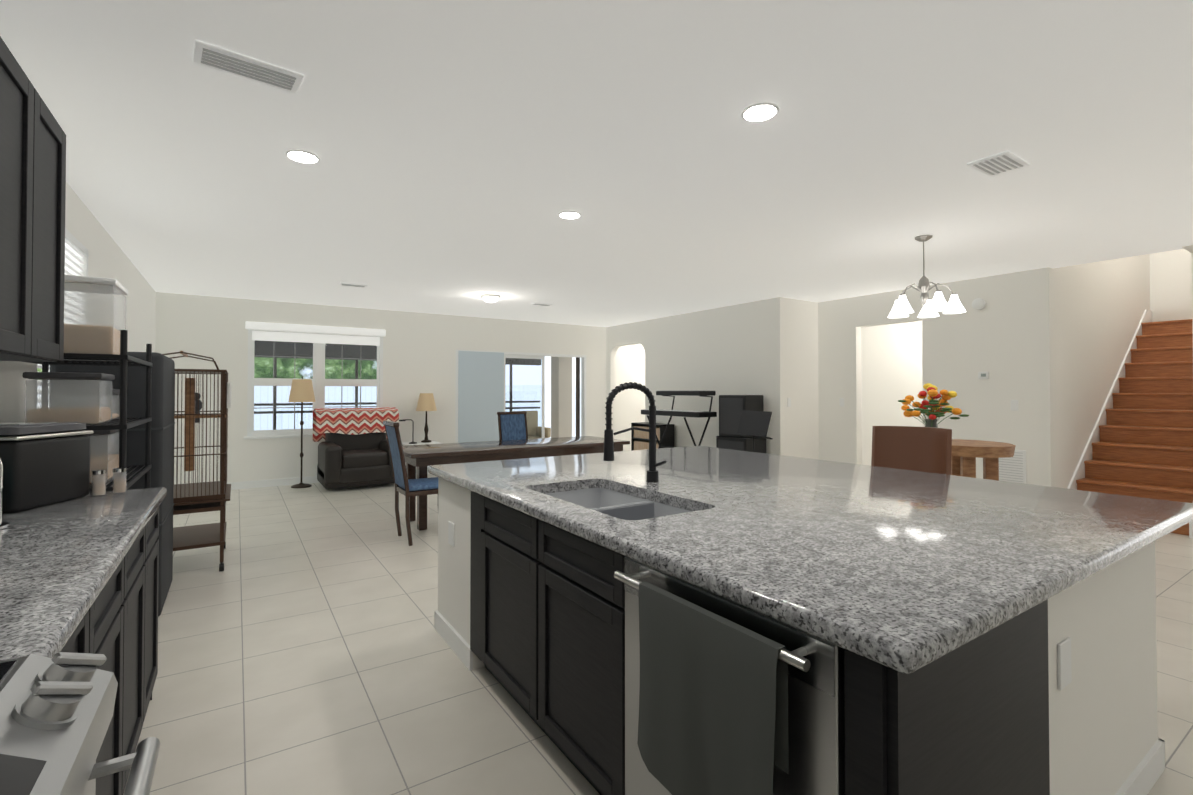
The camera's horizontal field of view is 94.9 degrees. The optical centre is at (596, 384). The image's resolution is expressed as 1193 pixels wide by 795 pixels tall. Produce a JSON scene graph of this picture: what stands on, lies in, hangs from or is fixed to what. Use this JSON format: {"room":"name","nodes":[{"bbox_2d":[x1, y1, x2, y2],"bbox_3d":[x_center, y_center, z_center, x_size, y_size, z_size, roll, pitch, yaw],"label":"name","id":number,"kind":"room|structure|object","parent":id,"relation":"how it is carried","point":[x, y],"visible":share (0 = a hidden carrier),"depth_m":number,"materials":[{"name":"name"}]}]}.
{"room":"kitchen","nodes":[
{"label":"kitchen","id":0,"kind":"room"},
{"bbox_2d":[0,182,155,422],"bbox_3d":[-2.407,0.051,1.940,0.120,2.640,12.470,0,-1,-33],"label":"wall","id":1,"kind":"structure","parent":0,"point":[108,257],"depth_m":4.21,"materials":[{"name":"white paint"}]},
{"bbox_2d":[0,36,7,347],"bbox_3d":[-1.632,-0.539,1.182,0.326,0.880,0.526,0,-1,-33],"label":"upper cabinet","id":2,"kind":"object","parent":1,"relation":"attached to","point":[3,47],"depth_m":1.57,"materials":[{"name":"black wood"}]},
{"bbox_2d":[0,48,47,361],"bbox_3d":[-1.852,-0.534,1.516,0.326,0.880,0.526,0,-1,-33],"label":"upper cabinet","id":3,"kind":"object","parent":1,"relation":"attached to","point":[32,193],"depth_m":1.72,"materials":[{"name":"black wood"}]},
{"bbox_2d":[0,109,65,361],"bbox_3d":[-2.054,-0.530,1.824,0.326,0.880,0.463,0,-1,-33],"label":"upper cabinet","id":4,"kind":"object","parent":1,"relation":"attached to","point":[54,259],"depth_m":2.03,"materials":[{"name":"black wood"}]},
{"bbox_2d":[34,228,87,408],"bbox_3d":[-3.304,-0.243,3.347,0.160,1.435,1.280,0,-1,-33],"label":"window","id":5,"kind":"structure","parent":1,"relation":"in","point":[76,256],"depth_m":3.70,"materials":[{"name":"white"}]},
{"bbox_2d":[155,292,644,483],"bbox_3d":[-1.777,0.151,9.742,9.500,2.640,0.120,0,-1,-33],"label":"wall","id":6,"kind":"structure","parent":0,"point":[419,353],"depth_m":8.65,"materials":[{"name":"white paint"}]},
{"bbox_2d":[244,321,385,438],"bbox_3d":[-4.138,-0.054,8.166,1.880,1.640,0.165,0,-1,-33],"label":"window","id":7,"kind":"structure","parent":6,"relation":"in","point":[318,337],"depth_m":8.09,"materials":[{"name":"white"}]},
{"bbox_2d":[227,468,429,489],"bbox_3d":[-4.047,1.401,8.154,3.980,0.100,0.014,0,-1,-33],"label":"baseboard","id":8,"kind":"structure","parent":6,"relation":"attached to","point":[267,483],"depth_m":7.78,"materials":[{"name":"white wood"}]},
{"bbox_2d":[455,350,585,442],"bbox_3d":[-1.319,0.444,10.024,2.620,2.060,0.145,0,-1,-33],"label":"sliding door","id":9,"kind":"structure","parent":6,"relation":"attached to","point":[480,398],"depth_m":9.56,"materials":[{"name":"white"}]},
{"bbox_2d":[0,0,1192,326],"bbox_3d":[2.603,-2.606,5.313,12.320,2.760,12.550,0,-1,-33],"label":"ceiling","id":10,"kind":"structure","parent":0,"point":[466,152],"depth_m":2.87,"materials":[{"name":"white paint"}]},
{"bbox_2d":[193,40,303,92],"bbox_3d":[-1.382,-1.258,2.182,0.361,0.016,0.162,1,-1,-39],"label":"ceiling vent","id":11,"kind":"object","parent":10,"relation":"in","point":[222,59],"depth_m":2.16,"materials":[{"name":"silver metal"}]},
{"bbox_2d":[285,150,319,163],"bbox_3d":[-1.615,-1.251,3.010,0.169,0.008,0.169,0,-1,33],"label":"recessed light","id":12,"kind":"object","parent":10,"relation":"in","point":[301,156],"depth_m":2.99,"materials":[{"name":"white plastic"}]},
{"bbox_2d":[339,282,367,287],"bbox_3d":[-2.935,-1.201,6.604,0.300,0.016,0.150,0,-1,-33],"label":"ceiling vent","id":13,"kind":"object","parent":10,"relation":"in","point":[341,283],"depth_m":6.59,"materials":[{"name":"silver metal"}]},
{"bbox_2d":[481,294,499,302],"bbox_3d":[-1.429,-1.152,7.390,0.260,0.095,0.260,0,-1,-33],"label":"flush ceiling light","id":14,"kind":"object","parent":10,"relation":"attached to","point":[490,298],"visible":1,"depth_m":7.30,"materials":[{"name":"white glass"}]},
{"bbox_2d":[530,302,552,305],"bbox_3d":[-0.812,-1.183,8.070,0.300,0.016,0.150,0,-1,-33],"label":"ceiling vent","id":15,"kind":"object","parent":10,"relation":"in","point":[541,304],"depth_m":8.03,"materials":[{"name":"silver metal"}]},
{"bbox_2d":[558,211,580,218],"bbox_3d":[-0.196,-1.239,4.001,0.169,0.008,0.169,0,-1,33],"label":"recessed light","id":16,"kind":"object","parent":10,"relation":"in","point":[565,214],"depth_m":3.99,"materials":[{"name":"white plastic"}]},
{"bbox_2d":[741,102,778,121],"bbox_3d":[0.756,-1.257,2.533,0.169,0.008,0.169,1,-1,-39],"label":"recessed light","id":17,"kind":"object","parent":10,"relation":"in","point":[760,112],"depth_m":2.52,"materials":[{"name":"white"}]},
{"bbox_2d":[888,235,965,317],"bbox_3d":[2.721,-0.913,4.585,0.573,0.645,0.551,0,-1,-33],"label":"pendant chandelier","id":18,"kind":"object","parent":10,"relation":"hanging from","point":[901,308],"visible":1,"depth_m":4.50,"materials":[{"name":"white glass"}]},
{"bbox_2d":[967,151,1029,175],"bbox_3d":[2.275,-1.246,3.099,0.300,0.016,0.200,0,-1,-33],"label":"ceiling vent","id":19,"kind":"object","parent":10,"relation":"in","point":[999,163],"depth_m":3.08,"materials":[{"name":"silver metal"}]},
{"bbox_2d":[123,474,1192,794],"bbox_3d":[1.655,1.481,6.612,12.420,0.100,15.850,0,-1,-33],"label":"floor","id":20,"kind":"structure","parent":0,"point":[305,648],"depth_m":2.62,"materials":[{"name":"tile"}]},
{"bbox_2d":[0,652,159,794],"bbox_3d":[-0.872,0.876,0.431,0.761,0.953,0.760,0,-1,-33],"label":"range","id":21,"kind":"object","parent":20,"relation":"on","point":[56,712],"visible":1,"depth_m":0.76,"materials":[{"name":"silver metal"}]},
{"bbox_2d":[0,487,166,794],"bbox_3d":[-0.804,0.836,0.177,0.626,1.025,4.980,0,-1,-33],"label":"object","id":22,"kind":"structure","parent":20,"relation":"on","point":[79,575],"depth_m":1.57,"materials":[{"name":"stone"}]},
{"bbox_2d":[0,458,8,528],"bbox_3d":[-1.890,0.268,1.661,0.150,0.346,0.150,0,-1,22],"label":"paper towel holder","id":23,"kind":"object","parent":22,"relation":"on","point":[3,525],"visible":1,"depth_m":1.71,"materials":[{"name":"silver metal"}]},
{"bbox_2d":[0,422,93,511],"bbox_3d":[-2.133,0.294,2.039,0.236,0.303,0.326,0,-1,-5],"label":"bread box","id":24,"kind":"object","parent":22,"relation":"on","point":[45,463],"visible":1,"depth_m":2.00,"materials":[{"name":"black plastic"}]},
{"bbox_2d":[92,467,126,495],"bbox_3d":[-2.008,0.398,2.257,0.046,0.100,0.113,0,-1,30],"label":"spice jars","id":25,"kind":"object","parent":22,"relation":"on","point":[119,485],"visible":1,"depth_m":2.25,"materials":[{"name":"white"}]},
{"bbox_2d":[20,330,152,492],"bbox_3d":[-2.505,0.570,2.653,0.459,1.620,0.866,0,-1,-33],"label":"shelving","id":26,"kind":"object","parent":20,"relation":"on","point":[122,425],"visible":0.27,"depth_m":2.63,"materials":[{"name":"black metal"}]},
{"bbox_2d":[22,372,114,423],"bbox_3d":[-2.384,0.062,2.488,0.252,0.228,0.312,0,-1,-33],"label":"food container","id":27,"kind":"object","parent":26,"relation":"on","point":[87,414],"visible":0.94,"depth_m":2.39,"materials":[{"name":"white"}]},
{"bbox_2d":[50,389,119,419],"bbox_3d":[-2.611,0.101,2.816,0.232,0.158,0.292,0,-1,-33],"label":"food container","id":28,"kind":"object","parent":26,"relation":"on","point":[116,392],"visible":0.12,"depth_m":2.73,"materials":[{"name":"white"}]},
{"bbox_2d":[64,274,128,354],"bbox_3d":[-2.449,-0.312,2.593,0.312,0.358,0.352,0,-1,-33],"label":"food container","id":29,"kind":"object","parent":26,"relation":"on","point":[90,339],"visible":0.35,"depth_m":2.51,"materials":[{"name":"white"}]},
{"bbox_2d":[85,430,118,483],"bbox_3d":[-2.438,0.323,2.568,0.292,0.248,0.372,0,-1,-33],"label":"food container","id":30,"kind":"object","parent":26,"relation":"on","point":[108,462],"visible":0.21,"depth_m":2.51,"materials":[{"name":"white"}]},
{"bbox_2d":[49,352,174,616],"bbox_3d":[-2.982,0.600,3.416,0.501,1.580,0.746,0,-1,-33],"label":"refrigerator","id":31,"kind":"object","parent":20,"relation":"on","point":[162,421],"visible":0.38,"depth_m":3.23,"materials":[{"name":"metal"}]},
{"bbox_2d":[163,351,230,571],"bbox_3d":[-3.220,0.575,4.265,0.620,1.652,0.800,0,-1,-33],"label":"cage","id":32,"kind":"object","parent":20,"relation":"on","point":[197,497],"visible":0.65,"depth_m":4.12,"materials":[{"name":"brown metal"}]},
{"bbox_2d":[288,377,314,487],"bbox_3d":[-4.178,0.664,7.762,0.340,1.562,0.340,0,-1,-33],"label":"floor lamp","id":33,"kind":"object","parent":20,"relation":"on","point":[301,391],"visible":1,"depth_m":7.67,"materials":[{"name":"beige fabric"}]},
{"bbox_2d":[313,407,402,488],"bbox_3d":[-3.427,0.875,7.927,1.120,1.065,0.975,0,-1,-33],"label":"recliner chair","id":34,"kind":"object","parent":20,"relation":"on","point":[353,450],"visible":0.83,"depth_m":7.75,"materials":[{"name":"black leather"}]},
{"bbox_2d":[383,420,437,545],"bbox_3d":[-1.625,0.872,5.034,0.565,1.082,0.420,0,-1,-33],"label":"chair","id":35,"kind":"object","parent":20,"relation":"on","point":[406,487],"visible":0.71,"depth_m":4.87,"materials":[{"name":"brown wood"}]},
{"bbox_2d":[402,441,442,467],"bbox_3d":[-2.774,1.187,8.642,0.560,0.540,0.440,0,-1,-33],"label":"side table","id":36,"kind":"object","parent":20,"relation":"on","point":[418,443],"visible":0.23,"depth_m":8.53,"materials":[{"name":"white plastic"}]},
{"bbox_2d":[399,419,416,443],"bbox_3d":[-2.928,0.723,8.463,0.300,0.378,0.120,0,-1,-33],"label":"desk lamp","id":37,"kind":"object","parent":36,"relation":"on","point":[412,442],"visible":0.85,"depth_m":8.51,"materials":[{"name":"black metal"}]},
{"bbox_2d":[416,393,436,442],"bbox_3d":[-2.718,0.526,8.747,0.320,0.780,0.320,0,-1,-33],"label":"table lamp","id":38,"kind":"object","parent":36,"relation":"on","point":[426,402],"visible":0.96,"depth_m":8.66,"materials":[{"name":"beige fabric"}]},
{"bbox_2d":[497,411,527,440],"bbox_3d":[-0.992,0.898,7.116,0.420,1.082,0.565,0,-1,-33],"label":"dining chair","id":39,"kind":"object","parent":20,"relation":"on","point":[512,425],"visible":0.29,"depth_m":7.29,"materials":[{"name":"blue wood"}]},
{"bbox_2d":[402,436,629,530],"bbox_3d":[-0.907,1.042,6.138,2.530,0.765,0.900,0,-1,-33],"label":"dining table","id":40,"kind":"object","parent":20,"relation":"on","point":[421,458],"visible":0.71,"depth_m":5.70,"materials":[{"name":"brown wood"}]},
{"bbox_2d":[631,422,673,450],"bbox_3d":[0.961,1.067,9.423,0.300,0.800,0.800,0,-1,-33],"label":"bookshelf","id":41,"kind":"object","parent":20,"relation":"on","point":[639,440],"visible":0.4,"depth_m":9.37,"materials":[{"name":"black wood"}]},
{"bbox_2d":[641,390,716,448],"bbox_3d":[1.251,0.772,8.300,0.577,1.374,1.320,0,-1,-33],"label":"keyboard stand","id":42,"kind":"object","parent":20,"relation":"on","point":[686,413],"visible":0.65,"depth_m":8.05,"materials":[{"name":"black metal"}]},
{"bbox_2d":[716,395,765,452],"bbox_3d":[2.021,0.794,7.663,0.424,1.300,0.550,0,-1,-33],"label":"speaker stack","id":43,"kind":"object","parent":20,"relation":"on","point":[732,408],"visible":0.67,"depth_m":7.51,"materials":[{"name":"black plastic"}]},
{"bbox_2d":[737,410,772,451],"bbox_3d":[1.859,0.875,6.551,0.453,1.120,0.520,0,-1,-23],"label":"music stand","id":44,"kind":"object","parent":20,"relation":"on","point":[754,424],"visible":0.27,"depth_m":6.55,"materials":[{"name":"black metal"}]},
{"bbox_2d":[428,470,1164,794],"bbox_3d":[0.522,0.938,2.506,1.920,0.880,2.610,0,-1,-33],"label":"kitchen island","id":45,"kind":"object","parent":20,"relation":"on","point":[692,620],"depth_m":1.41,"materials":[{"name":"wood"}]},
{"bbox_2d":[428,446,1192,681],"bbox_3d":[0.654,0.477,2.594,2.121,0.045,2.690,0,-1,-33],"label":"island countertop","id":46,"kind":"structure","parent":45,"relation":"on","point":[911,570],"depth_m":1.66,"materials":[{"name":"grey stone"}]},
{"bbox_2d":[871,426,951,474],"bbox_3d":[1.908,0.830,3.387,0.478,1.121,0.459,1,-1,-41],"label":"counter stool","id":47,"kind":"object","parent":20,"relation":"on","point":[922,449],"visible":0.25,"depth_m":3.54,"materials":[{"name":"brown wood"}]},
{"bbox_2d":[951,439,1015,480],"bbox_3d":[3.076,0.945,4.579,0.726,0.920,0.725,0,-1,-33],"label":"pub table","id":48,"kind":"object","parent":20,"relation":"on","point":[965,453],"visible":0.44,"depth_m":4.36,"materials":[{"name":"brown wood"}]},
{"bbox_2d":[898,383,968,427],"bbox_3d":[2.888,0.235,4.727,0.524,0.499,0.506,0,-1,-33],"label":"flower vase","id":49,"kind":"object","parent":48,"relation":"on","point":[933,404],"visible":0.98,"depth_m":4.68,"materials":[{"name":"multicoloured glass"}]},
{"bbox_2d":[1067,310,1192,537],"bbox_3d":[6.643,0.188,6.376,3.440,2.480,0.944,0,-1,-33],"label":"stairs","id":50,"kind":"structure","parent":20,"relation":"on","point":[1139,443],"depth_m":6.22,"materials":[{"name":"brown wood"}]},
{"bbox_2d":[606,298,772,453],"bbox_3d":[1.365,0.145,9.293,0.120,2.640,4.080,0,-1,-33],"label":"wall","id":51,"kind":"structure","parent":0,"point":[726,350],"depth_m":8.70,"materials":[{"name":"white paint"}]},
{"bbox_2d":[773,297,818,459],"bbox_3d":[2.874,0.126,7.771,0.970,2.640,0.120,0,-1,-33],"label":"wall","id":52,"kind":"structure","parent":0,"point":[795,372],"depth_m":7.64,"materials":[{"name":"white paint"}]},
{"bbox_2d":[787,398,790,406],"bbox_3d":[2.658,0.243,7.552,0.070,0.120,0.007,0,-1,-33],"label":"switch plate","id":53,"kind":"object","parent":52,"relation":"attached to","point":[788,399],"depth_m":7.54,"materials":[{"name":"white plastic"}]},
{"bbox_2d":[861,321,922,465],"bbox_3d":[4.687,0.132,8.244,0.120,2.640,4.080,0,-1,-33],"label":"wall","id":54,"kind":"structure","parent":0,"point":[891,365],"depth_m":8.43,"materials":[{"name":"white paint"}]},
{"bbox_2d":[818,267,1054,486],"bbox_3d":[4.003,0.113,6.826,0.120,2.640,2.700,0,-1,-33],"label":"wall","id":55,"kind":"structure","parent":0,"point":[997,337],"depth_m":6.25,"materials":[{"name":"white paint"}]},
{"bbox_2d":[840,398,843,405],"bbox_3d":[3.411,0.243,7.608,0.007,0.116,0.070,0,-1,-33],"label":"switch plate","id":56,"kind":"object","parent":55,"relation":"attached to","point":[841,399],"depth_m":7.60,"materials":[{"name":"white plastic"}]},
{"bbox_2d":[972,298,985,309],"bbox_3d":[4.327,-0.915,6.203,0.035,0.130,0.130,0,-1,-33],"label":"smoke detector","id":57,"kind":"object","parent":55,"relation":"attached to","point":[978,303],"visible":0.98,"depth_m":6.19,"materials":[{"name":"white plastic"}]},
{"bbox_2d":[978,372,988,378],"bbox_3d":[4.354,-0.105,6.162,0.023,0.080,0.100,0,-1,-33],"label":"thermostat","id":58,"kind":"object","parent":55,"relation":"attached to","point":[983,375],"visible":1,"depth_m":6.15,"materials":[{"name":"white plastic"}]},
{"bbox_2d":[999,450,1025,483],"bbox_3d":[4.477,0.913,5.967,0.017,0.420,0.340,0,-1,-33],"label":"air vent","id":59,"kind":"object","parent":55,"relation":"in","point":[1012,469],"visible":0.52,"depth_m":5.91,"materials":[{"name":"white"}]},
{"bbox_2d":[1035,254,1149,488],"bbox_3d":[6.402,-1.216,6.906,4.200,5.300,0.170,0,-1,-33],"label":"wall","id":60,"kind":"structure","parent":0,"point":[1100,308],"depth_m":6.29,"materials":[{"name":"white paint"}]},
{"bbox_2d":[1150,249,1191,321],"bbox_3d":[8.139,-1.210,7.377,0.120,5.300,0.950,0,-1,-33],"label":"wall","id":61,"kind":"structure","parent":0,"point":[1170,285],"depth_m":7.57,"materials":[{"name":"white paint"}]},
{"bbox_2d":[1182,245,1192,333],"bbox_3d":[7.004,-1.227,5.991,4.200,5.300,0.120,0,-1,-33],"label":"wall","id":62,"kind":"structure","parent":0,"point":[1189,248],"depth_m":5.10,"materials":[{"name":"white paint"}]},
{"label":"outside","id":63,"kind":"structure","parent":0,"visible":0},
{"bbox_2d":[37,356,580,437],"bbox_3d":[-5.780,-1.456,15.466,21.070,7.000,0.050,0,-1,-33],"label":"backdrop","id":64,"kind":"structure","parent":63,"point":[284,417],"depth_m":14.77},
{"bbox_3d":[-5.233,1.557,11.042,9.170,0.100,5.880,0,-1,-33],"label":"floor","id":65,"kind":"structure","parent":63,"visible":0},
{"bbox_2d":[254,340,571,437],"bbox_3d":[-4.303,0.209,10.008,9.570,2.570,3.060,0,-1,-33],"label":"lanai","id":66,"kind":"object","parent":65,"relation":"on","point":[561,396],"visible":0.04,"depth_m":11.51,"materials":[{"name":"grey"}]},
{"bbox_2d":[511,411,550,438],"bbox_3d":[-1.357,1.023,11.131,0.660,0.970,0.600,0,-1,-33],"label":"patio chair","id":67,"kind":"object","parent":65,"relation":"on","point":[532,422],"visible":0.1,"depth_m":11.35,"materials":[{"name":"beige wicker"}]}
]}

